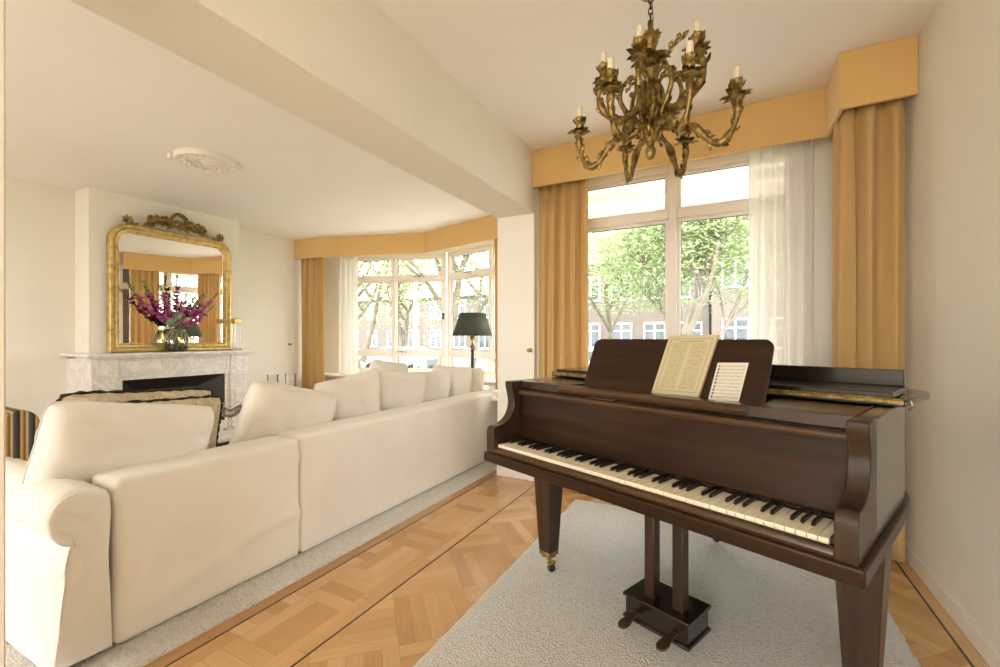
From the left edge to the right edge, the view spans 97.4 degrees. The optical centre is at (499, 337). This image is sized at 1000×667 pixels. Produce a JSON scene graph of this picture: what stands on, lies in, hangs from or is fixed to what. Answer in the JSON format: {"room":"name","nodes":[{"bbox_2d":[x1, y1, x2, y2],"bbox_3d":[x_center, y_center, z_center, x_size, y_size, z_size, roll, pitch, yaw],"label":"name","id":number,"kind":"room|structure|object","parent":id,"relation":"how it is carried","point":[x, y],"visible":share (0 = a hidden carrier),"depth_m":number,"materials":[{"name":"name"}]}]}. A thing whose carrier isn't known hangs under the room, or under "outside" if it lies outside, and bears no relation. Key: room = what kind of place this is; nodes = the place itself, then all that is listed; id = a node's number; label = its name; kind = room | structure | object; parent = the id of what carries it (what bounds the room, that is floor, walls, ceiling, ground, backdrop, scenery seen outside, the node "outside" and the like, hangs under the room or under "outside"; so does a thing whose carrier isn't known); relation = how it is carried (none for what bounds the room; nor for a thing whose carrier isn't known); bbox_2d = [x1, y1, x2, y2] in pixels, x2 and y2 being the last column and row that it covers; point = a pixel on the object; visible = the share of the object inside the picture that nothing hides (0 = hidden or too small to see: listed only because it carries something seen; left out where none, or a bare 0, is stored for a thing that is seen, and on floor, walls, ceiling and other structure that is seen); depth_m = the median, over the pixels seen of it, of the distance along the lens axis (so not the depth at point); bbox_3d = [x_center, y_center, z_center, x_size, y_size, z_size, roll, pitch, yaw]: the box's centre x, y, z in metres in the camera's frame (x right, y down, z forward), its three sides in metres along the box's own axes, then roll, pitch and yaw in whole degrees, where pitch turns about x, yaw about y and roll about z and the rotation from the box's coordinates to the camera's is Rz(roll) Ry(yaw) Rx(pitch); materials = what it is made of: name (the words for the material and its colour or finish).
{"room":"music room","nodes":[
{"label":"music room","id":0,"kind":"room"},
{"bbox_2d":[0,0,4,666],"bbox_3d":[-2.046,-0.180,-0.295,0.358,2.800,3.166,0,0,28],"label":"wall","id":1,"kind":"structure","parent":0,"point":[2,2],"depth_m":1.01,"materials":[{"name":"paint"}]},
{"bbox_2d":[5,176,301,440],"bbox_3d":[-5.039,-0.180,3.992,0.140,2.800,7.952,0,0,28],"label":"wall","id":2,"kind":"structure","parent":0,"point":[39,218],"depth_m":4.59,"materials":[{"name":"paint"}]},
{"bbox_2d":[75,186,239,357],"bbox_3d":[-4.056,-0.180,5.349,0.330,2.800,1.590,0,0,28],"label":"wall","id":3,"kind":"structure","parent":0,"point":[97,211],"depth_m":4.69,"materials":[{"name":"paint"}]},
{"bbox_2d":[78,336,82,343],"bbox_3d":[-4.444,0.020,4.646,0.080,0.080,0.016,0,0,28],"label":"light switch","id":4,"kind":"object","parent":3,"relation":"attached to","point":[80,338],"visible":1,"depth_m":4.64,"materials":[{"name":"white paint"}]},
{"bbox_2d":[324,257,338,372],"bbox_3d":[-2.827,-0.380,7.508,0.560,2.000,0.180,0,0,11],"label":"pier","id":5,"kind":"object","parent":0,"point":[331,365],"visible":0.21,"depth_m":7.42,"materials":[{"name":"paint"}]},
{"bbox_2d":[324,376,494,385],"bbox_3d":[-0.920,0.920,6.372,4.888,0.600,1.480,0,0,44],"label":"wall","id":6,"kind":"structure","parent":0,"point":[326,378],"depth_m":7.42,"materials":[{"name":"paint"}]},
{"bbox_2d":[324,373,496,400],"bbox_3d":[-1.094,0.603,6.250,4.630,0.035,1.467,0,0,43],"label":"trim","id":7,"kind":"structure","parent":6,"relation":"on","point":[486,380],"depth_m":6.34,"materials":[{"name":"white paint"}]},
{"bbox_2d":[430,239,493,253],"bbox_3d":[-0.920,-1.480,6.372,4.888,0.200,1.480,0,0,44],"label":"wall","id":8,"kind":"structure","parent":0,"point":[488,241],"depth_m":6.70,"materials":[{"name":"paint"}]},
{"bbox_2d":[358,252,446,372],"bbox_3d":[-1.714,-0.398,7.245,1.726,1.965,0.138,0,0,11],"label":"window","id":9,"kind":"structure","parent":8,"relation":"in","point":[394,278],"depth_m":7.24,"materials":[{"name":"paint"}]},
{"bbox_2d":[448,243,494,377],"bbox_3d":[-0.126,-0.398,6.427,1.920,1.965,0.111,0,0,42],"label":"window","id":10,"kind":"structure","parent":8,"relation":"in","point":[490,271],"depth_m":6.63,"materials":[{"name":"paint"}]},
{"bbox_2d":[5,0,939,239],"bbox_3d":[-1.682,-1.680,2.585,7.430,0.200,8.920,0,0,28],"label":"ceiling","id":11,"kind":"structure","parent":0,"point":[91,101],"depth_m":2.80,"materials":[{"name":"paint"}]},
{"bbox_2d":[167,147,241,172],"bbox_3d":[-2.593,-1.560,3.869,0.463,0.067,0.463,0,0,24],"label":"ceiling rose","id":12,"kind":"object","parent":11,"relation":"attached to","point":[204,160],"visible":1,"depth_m":3.83,"materials":[{"name":"white paint"}]},
{"bbox_2d":[70,0,533,217],"bbox_3d":[-0.586,-1.323,2.468,0.358,0.515,3.084,0,0,28],"label":"beam","id":13,"kind":"structure","parent":11,"relation":"attached to","point":[344,68],"depth_m":2.04,"materials":[{"name":"paint"}]},
{"bbox_2d":[295,215,496,259],"bbox_3d":[-1.289,-1.425,6.101,4.422,0.309,0.984,0,0,39],"label":"valance","id":14,"kind":"object","parent":11,"relation":"attached to","point":[482,229],"visible":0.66,"depth_m":6.64,"materials":[{"name":"orange fabric"}]},
{"bbox_2d":[301,257,324,389],"bbox_3d":[-3.005,-0.061,7.055,0.510,2.538,0.062,0,0,22],"label":"curtain","id":15,"kind":"object","parent":14,"relation":"hanging from","point":[312,269],"visible":0.77,"depth_m":7.05,"materials":[{"name":"orange fabric"}]},
{"bbox_2d":[338,256,357,373],"bbox_3d":[-2.434,-0.375,7.049,0.363,1.910,0.056,0,0,13],"label":"curtain","id":16,"kind":"object","parent":14,"relation":"hanging from","point":[348,266],"visible":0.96,"depth_m":7.04,"materials":[{"name":"white fabric"}]},
{"bbox_2d":[494,239,496,385],"bbox_3d":[0.106,-0.061,5.640,0.499,2.538,0.056,0,0,44],"label":"curtain","id":17,"kind":"object","parent":14,"relation":"hanging from","point":[495,240],"visible":0.1,"depth_m":5.77,"materials":[{"name":"fabric"}]},
{"bbox_2d":[567,0,751,183],"bbox_3d":[0.712,-1.202,2.032,0.692,0.786,0.782,0,0,-8],"label":"chandelier","id":18,"kind":"object","parent":11,"relation":"hanging from","point":[653,108],"visible":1,"depth_m":1.93,"materials":[{"name":"brown metal"}]},
{"bbox_2d":[532,34,918,187],"bbox_3d":[1.228,-1.425,3.001,2.348,0.309,0.395,0,0,28],"label":"valance","id":19,"kind":"object","parent":11,"relation":"attached to","point":[886,71],"visible":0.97,"depth_m":2.86,"materials":[{"name":"orange fabric"}]},
{"bbox_2d":[538,179,588,377],"bbox_3d":[0.525,-0.061,3.683,0.445,2.538,0.079,0,0,31],"label":"curtain","id":20,"kind":"object","parent":19,"relation":"hanging from","point":[562,207],"visible":0.62,"depth_m":3.67,"materials":[{"name":"orange fabric"}]},
{"bbox_2d":[832,98,905,562],"bbox_3d":[2.050,-0.061,2.486,0.188,2.538,0.326,0,0,-22],"label":"curtain","id":21,"kind":"object","parent":19,"relation":"hanging from","point":[868,217],"visible":0.49,"depth_m":2.43,"materials":[{"name":"orange fabric"}]},
{"bbox_2d":[497,187,538,421],"bbox_3d":[0.232,-0.180,4.017,0.358,2.800,0.420,0,0,28],"label":"wall pillar","id":22,"kind":"structure","parent":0,"point":[517,236],"depth_m":3.82,"materials":[{"name":"paint"}]},
{"bbox_2d":[497,465,533,480],"bbox_3d":[0.131,1.173,3.824,0.358,0.095,0.016,0,0,28],"label":"baseboard","id":23,"kind":"structure","parent":22,"relation":"attached to","point":[501,471],"depth_m":3.83,"materials":[{"name":"white paint"}]},
{"bbox_2d":[143,470,988,666],"bbox_3d":[-1.682,1.320,2.585,7.390,0.200,8.880,0,0,28],"label":"floor","id":24,"kind":"structure","parent":0,"point":[388,600],"depth_m":2.02,"materials":[{"name":"brown wood"}]},
{"bbox_2d":[60,350,254,419],"bbox_3d":[-3.820,0.690,5.163,0.919,1.060,1.720,0,0,28],"label":"fireplace","id":25,"kind":"object","parent":24,"relation":"on","point":[223,372],"visible":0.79,"depth_m":4.99,"materials":[{"name":"grey stone"}]},
{"bbox_2d":[60,350,254,356],"bbox_3d":[-3.940,0.175,5.226,0.649,0.030,1.720,0,0,28],"label":"mantel shelf","id":26,"kind":"object","parent":25,"relation":"attached to","point":[212,352],"depth_m":4.93,"materials":[{"name":"grey stone"}]},
{"bbox_2d":[106,213,231,352],"bbox_3d":[-3.858,-0.669,5.245,0.112,1.656,1.300,0,0,28],"label":"mirror","id":27,"kind":"object","parent":25,"relation":"on","point":[135,253],"visible":0.99,"depth_m":5.12,"materials":[{"name":"gold metal"}]},
{"bbox_2d":[163,329,188,351],"bbox_3d":[-3.807,0.028,5.167,0.248,0.263,0.249,0,0,28],"label":"flower vase","id":28,"kind":"object","parent":25,"relation":"on","point":[184,336],"visible":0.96,"depth_m":5.11,"materials":[{"name":"clear glass"}]},
{"bbox_2d":[128,274,217,350],"bbox_3d":[-3.804,-0.287,5.154,0.200,0.927,0.918,0,0,35],"label":"bouquet","id":29,"kind":"object","parent":28,"relation":"in","point":[179,318],"visible":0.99,"depth_m":5.15,"materials":[{"name":"purple plant"}]},
{"bbox_2d":[230,318,241,349],"bbox_3d":[-3.454,-0.051,5.750,0.096,0.420,0.096,0,0,28],"label":"candlestick","id":30,"kind":"object","parent":25,"relation":"on","point":[235,321],"visible":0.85,"depth_m":5.72,"materials":[{"name":"gold metal"}]},
{"bbox_2d":[5,461,496,666],"bbox_3d":[-2.302,1.208,3.167,3.178,0.023,5.258,0,0,28],"label":"area rug","id":31,"kind":"object","parent":24,"relation":"on","point":[163,638],"visible":0.06,"depth_m":2.08,"materials":[{"name":"beige fabric"}]},
{"bbox_2d":[5,406,39,460],"bbox_3d":[-3.931,0.838,2.964,0.824,0.720,0.971,0,0,28],"label":"armchair","id":32,"kind":"object","parent":31,"relation":"on","point":[21,426],"visible":0.35,"depth_m":3.12,"materials":[{"name":"fabric"}]},
{"bbox_2d":[217,418,237,446],"bbox_3d":[-2.278,0.997,4.144,0.840,0.403,1.500,0,0,28],"label":"coffee table","id":33,"kind":"object","parent":31,"relation":"on","point":[224,435],"visible":0.02,"depth_m":3.73,"materials":[{"name":"grey stone"}]},
{"bbox_2d":[221,401,241,429],"bbox_3d":[-2.348,0.681,3.819,0.277,0.226,0.247,0,0,28],"label":"glass compote","id":34,"kind":"object","parent":33,"relation":"on","point":[237,409],"visible":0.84,"depth_m":3.78,"materials":[{"name":"clear glass"}]},
{"bbox_2d":[5,390,496,666],"bbox_3d":[-1.163,0.876,3.320,0.986,0.677,3.584,0,0,28],"label":"sofa","id":35,"kind":"object","parent":31,"relation":"on","point":[115,557],"visible":0.91,"depth_m":1.95,"materials":[{"name":"white fabric"}]},
{"bbox_2d":[22,401,213,483],"bbox_3d":[-1.684,0.478,2.013,0.296,0.447,0.703,0,0,25],"label":"sofa cushion","id":36,"kind":"object","parent":35,"relation":"on","point":[75,440],"visible":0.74,"depth_m":1.83,"materials":[{"name":"beige fabric"}]},
{"bbox_2d":[55,387,212,401],"bbox_3d":[-2.026,0.524,2.471,0.182,0.517,0.776,0,0,26],"label":"sofa cushion","id":37,"kind":"object","parent":35,"relation":"on","point":[96,395],"visible":0.19,"depth_m":2.38,"materials":[{"name":"fabric"}]},
{"bbox_2d":[122,395,222,448],"bbox_3d":[-1.869,0.550,2.386,0.184,0.463,0.669,0,0,31],"label":"sofa cushion","id":38,"kind":"object","parent":35,"relation":"on","point":[215,402],"visible":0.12,"depth_m":2.56,"materials":[{"name":"fabric"}]},
{"bbox_2d":[229,380,336,443],"bbox_3d":[-1.333,0.542,2.734,0.276,0.595,0.670,0,0,35],"label":"sofa cushion","id":39,"kind":"object","parent":35,"relation":"on","point":[269,408],"visible":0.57,"depth_m":2.57,"materials":[{"name":"beige fabric"}]},
{"bbox_2d":[314,368,379,420],"bbox_3d":[-1.097,0.507,3.196,0.258,0.556,0.577,0,0,39],"label":"sofa cushion","id":40,"kind":"object","parent":35,"relation":"on","point":[357,394],"visible":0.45,"depth_m":3.11,"materials":[{"name":"beige fabric"}]},
{"bbox_2d":[368,360,407,371],"bbox_3d":[-1.041,0.484,4.012,0.228,0.590,0.561,0,0,23],"label":"sofa cushion","id":41,"kind":"object","parent":35,"relation":"on","point":[381,365],"visible":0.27,"depth_m":3.91,"materials":[{"name":"beige fabric"}]},
{"bbox_2d":[378,371,425,410],"bbox_3d":[-0.864,0.514,3.627,0.530,0.506,0.256,0,0,-42],"label":"sofa cushion","id":42,"kind":"object","parent":35,"relation":"on","point":[397,389],"visible":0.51,"depth_m":3.54,"materials":[{"name":"beige fabric"}]},
{"bbox_2d":[423,371,449,401],"bbox_3d":[-0.680,0.534,3.982,0.265,0.477,0.542,0,0,38],"label":"sofa cushion","id":43,"kind":"object","parent":35,"relation":"on","point":[437,386],"visible":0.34,"depth_m":3.94,"materials":[{"name":"beige fabric"}]},
{"bbox_2d":[431,365,472,396],"bbox_3d":[-0.499,0.514,4.339,0.471,0.507,0.265,0,0,-41],"label":"sofa cushion","id":44,"kind":"object","parent":35,"relation":"on","point":[460,377],"visible":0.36,"depth_m":4.27,"materials":[{"name":"beige fabric"}]},
{"bbox_2d":[470,368,484,391],"bbox_3d":[-0.358,0.538,4.612,0.275,0.470,0.523,0,0,33],"label":"sofa cushion","id":45,"kind":"object","parent":35,"relation":"on","point":[477,382],"visible":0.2,"depth_m":4.60,"materials":[{"name":"beige fabric"}]},
{"bbox_2d":[483,385,496,390],"bbox_3d":[-0.256,0.903,5.338,0.618,0.594,0.618,0,0,28],"label":"side table","id":46,"kind":"object","parent":24,"relation":"on","point":[486,387],"visible":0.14,"depth_m":5.37,"materials":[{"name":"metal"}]},
{"bbox_2d":[452,313,491,367],"bbox_3d":[-0.333,0.154,5.299,0.484,0.906,0.484,0,0,28],"label":"table lamp","id":47,"kind":"object","parent":46,"relation":"on","point":[472,325],"visible":0.82,"depth_m":5.14,"materials":[{"name":"fabric"}]},
{"bbox_2d":[414,499,920,666],"bbox_3d":[0.747,1.210,1.868,1.674,0.019,2.407,0,0,28],"label":"area rug","id":48,"kind":"object","parent":24,"relation":"on","point":[764,611],"visible":0.68,"depth_m":1.93,"materials":[{"name":"beige fabric"}]},
{"bbox_2d":[484,339,929,666],"bbox_3d":[0.990,0.603,2.103,1.536,1.198,1.519,0,0,-40],"label":"grand piano","id":49,"kind":"object","parent":48,"relation":"on","point":[805,471],"visible":0.99,"depth_m":1.53,"materials":[{"name":"brown wood"}]},
{"bbox_2d":[558,385,749,414],"bbox_3d":[0.550,0.240,1.742,0.771,0.042,0.338,0,0,28],"label":"shelf","id":50,"kind":"object","parent":49,"relation":"on","point":[640,397],"depth_m":1.69,"materials":[{"name":"brown wood"}]},
{"bbox_2d":[651,334,719,397],"bbox_3d":[0.737,0.108,1.755,0.116,0.245,0.224,0,0,-41],"label":"book","id":51,"kind":"object","parent":49,"relation":"on","point":[686,360],"visible":0.99,"depth_m":1.74,"materials":[{"name":"paper"}]},
{"bbox_2d":[708,363,748,401],"bbox_3d":[0.837,0.160,1.611,0.062,0.141,0.119,0,0,-41],"label":"sheet music","id":52,"kind":"object","parent":49,"relation":"on","point":[728,381],"visible":0.98,"depth_m":1.61,"materials":[{"name":"paper"}]},
{"bbox_2d":[589,132,832,366],"bbox_3d":[1.458,-0.180,3.437,2.352,2.800,0.200,0,0,28],"label":"wall","id":53,"kind":"structure","parent":0,"point":[823,147],"depth_m":2.95,"materials":[{"name":"paint"}]},
{"bbox_2d":[588,151,748,338],"bbox_3d":[1.383,-0.380,3.516,1.700,2.000,0.070,0,0,28],"label":"window","id":54,"kind":"structure","parent":53,"relation":"in","point":[673,215],"depth_m":3.48,"materials":[{"name":"paint"}]},
{"bbox_2d":[748,140,813,365],"bbox_3d":[1.921,-0.070,3.013,0.380,2.520,0.064,0,0,28],"label":"curtain","id":55,"kind":"object","parent":53,"relation":"hanging from","point":[781,177],"visible":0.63,"depth_m":3.00,"materials":[{"name":"white fabric"}]},
{"bbox_2d":[905,0,999,647],"bbox_3d":[1.072,-0.180,0.039,0.140,2.800,6.670,0,0,28],"label":"wall","id":56,"kind":"structure","parent":0,"point":[952,125],"depth_m":1.89,"materials":[{"name":"paint"}]},
{"bbox_2d":[906,540,999,666],"bbox_3d":[0.945,1.173,-0.035,0.016,0.095,6.420,0,0,28],"label":"baseboard","id":57,"kind":"structure","parent":56,"relation":"attached to","point":[986,647],"depth_m":1.87,"materials":[{"name":"white paint"}]},
{"label":"outside","id":58,"kind":"structure","parent":0,"visible":0},
{"bbox_3d":[12.289,1.870,39.313,105.000,0.100,39.000,0,0,28],"label":"lawn","id":59,"kind":"structure","parent":58,"visible":0},
{"bbox_2d":[358,276,488,349],"bbox_3d":[-9.758,-2.080,43.609,26.400,7.800,8.800,0,0,28],"label":"house","id":60,"kind":"structure","parent":59,"relation":"on","point":[382,334],"depth_m":37.47,"materials":[{"name":"brick"}]},
{"bbox_2d":[588,234,711,347],"bbox_3d":[7.339,-2.580,30.052,13.300,8.800,8.800,0,0,28],"label":"house","id":61,"kind":"structure","parent":59,"relation":"on","point":[647,325],"depth_m":25.33,"materials":[{"name":"brown brick"}]},
{"bbox_2d":[712,218,747,338],"bbox_3d":[17.116,-3.080,23.190,10.800,9.800,8.800,0,0,28],"label":"house","id":62,"kind":"structure","parent":59,"relation":"on","point":[738,329],"depth_m":21.67,"materials":[{"name":"brown brick"}]},
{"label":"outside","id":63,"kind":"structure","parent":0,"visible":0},
{"bbox_3d":[-13.826,1.880,-10.113,105.000,0.080,49.200,0,0,28],"label":"ground","id":64,"kind":"structure","parent":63,"visible":0},
{"bbox_2d":[414,260,416,367],"bbox_3d":[-2.131,-1.330,11.079,0.400,6.300,0.400,0,0,28],"label":"lamp post","id":65,"kind":"object","parent":64,"relation":"on","point":[415,261],"visible":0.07,"depth_m":11.04,"materials":[{"name":"paint"}]},
{"bbox_3d":[0.611,-0.080,4.196,0.360,3.800,0.250,0,0,28],"label":"wall pier","id":66,"kind":"object","parent":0,"visible":0},
{"bbox_2d":[588,166,748,218],"bbox_3d":[1.816,-1.635,4.186,3.100,0.710,1.200,0,0,28],"label":"awning","id":67,"kind":"object","parent":66,"relation":"attached to","point":[738,191],"visible":0.08,"depth_m":4.71,"materials":[{"name":"fabric"}]},
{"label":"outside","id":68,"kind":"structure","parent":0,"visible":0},
{"bbox_3d":[-1.166,1.870,13.849,105.000,0.100,5.000,0,0,28],"label":"lawn","id":69,"kind":"structure","parent":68,"visible":0},
{"bbox_2d":[358,258,481,366],"bbox_3d":[-4.239,-2.467,14.693,7.745,8.628,8.915,0,0,35],"label":"street tree","id":70,"kind":"object","parent":69,"relation":"on","point":[364,287],"visible":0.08,"depth_m":14.79,"materials":[{"name":"green plant"}]},
{"bbox_2d":[358,252,608,364],"bbox_3d":[-1.548,-2.933,11.247,9.077,9.516,7.568,0,0,4],"label":"street tree","id":71,"kind":"object","parent":69,"relation":"on","point":[456,294],"visible":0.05,"depth_m":11.71,"materials":[{"name":"green plant"}]},
{"bbox_2d":[469,186,740,338],"bbox_3d":[3.242,-1.728,12.537,7.395,7.125,9.663,0,0,34],"label":"street tree","id":72,"kind":"object","parent":69,"relation":"on","point":[608,324],"visible":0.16,"depth_m":12.63,"materials":[{"name":"green plant"}]},
{"bbox_2d":[588,169,747,334],"bbox_3d":[4.103,-2.035,8.640,5.522,7.761,7.325,0,0,-34],"label":"street tree","id":73,"kind":"object","parent":69,"relation":"on","point":[692,315],"visible":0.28,"depth_m":8.70,"materials":[{"name":"green plant"}]},
{"bbox_2d":[588,169,748,338],"bbox_3d":[5.173,-1.792,9.511,7.831,7.250,5.897,0,0,28],"label":"street tree","id":74,"kind":"object","parent":69,"relation":"on","point":[659,306],"visible":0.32,"depth_m":9.62,"materials":[{"name":"green plant"}]},
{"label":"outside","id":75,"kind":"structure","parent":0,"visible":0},
{"bbox_3d":[1.591,1.890,19.065,105.000,0.060,6.800,0,0,28],"label":"road","id":76,"kind":"object","parent":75,"visible":0},
{"bbox_2d":[359,346,437,367],"bbox_3d":[-4.795,1.133,21.749,4.300,1.445,1.720,0,0,28],"label":"parked car","id":77,"kind":"object","parent":76,"relation":"on","point":[422,362],"visible":0.17,"depth_m":20.69,"materials":[{"name":"paint"}]},
{"bbox_2d":[359,259,473,346],"bbox_3d":[-4.561,-2.136,21.006,7.245,7.925,6.960,0,0,-42],"label":"street tree","id":78,"kind":"object","parent":76,"relation":"on","point":[404,343],"visible":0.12,"depth_m":21.48,"materials":[{"name":"green plant"}]},
{"bbox_2d":[404,251,488,367],"bbox_3d":[-0.298,-2.387,17.306,9.083,8.457,11.011,0,0,-33],"label":"street tree","id":79,"kind":"object","parent":76,"relation":"on","point":[480,307],"visible":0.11,"depth_m":17.66,"materials":[{"name":"green plant"}]},
{"bbox_2d":[447,347,488,370],"bbox_3d":[-0.551,1.133,19.507,4.300,1.445,1.720,0,0,28],"label":"parked car","id":80,"kind":"object","parent":76,"relation":"on","point":[457,362],"visible":0.08,"depth_m":18.96,"materials":[{"name":"paint"}]},
{"bbox_2d":[589,348,592,362],"bbox_3d":[3.693,1.133,17.265,4.300,1.445,1.720,0,0,28],"label":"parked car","id":81,"kind":"object","parent":76,"relation":"on","point":[590,349],"visible":0.02,"depth_m":16.58,"materials":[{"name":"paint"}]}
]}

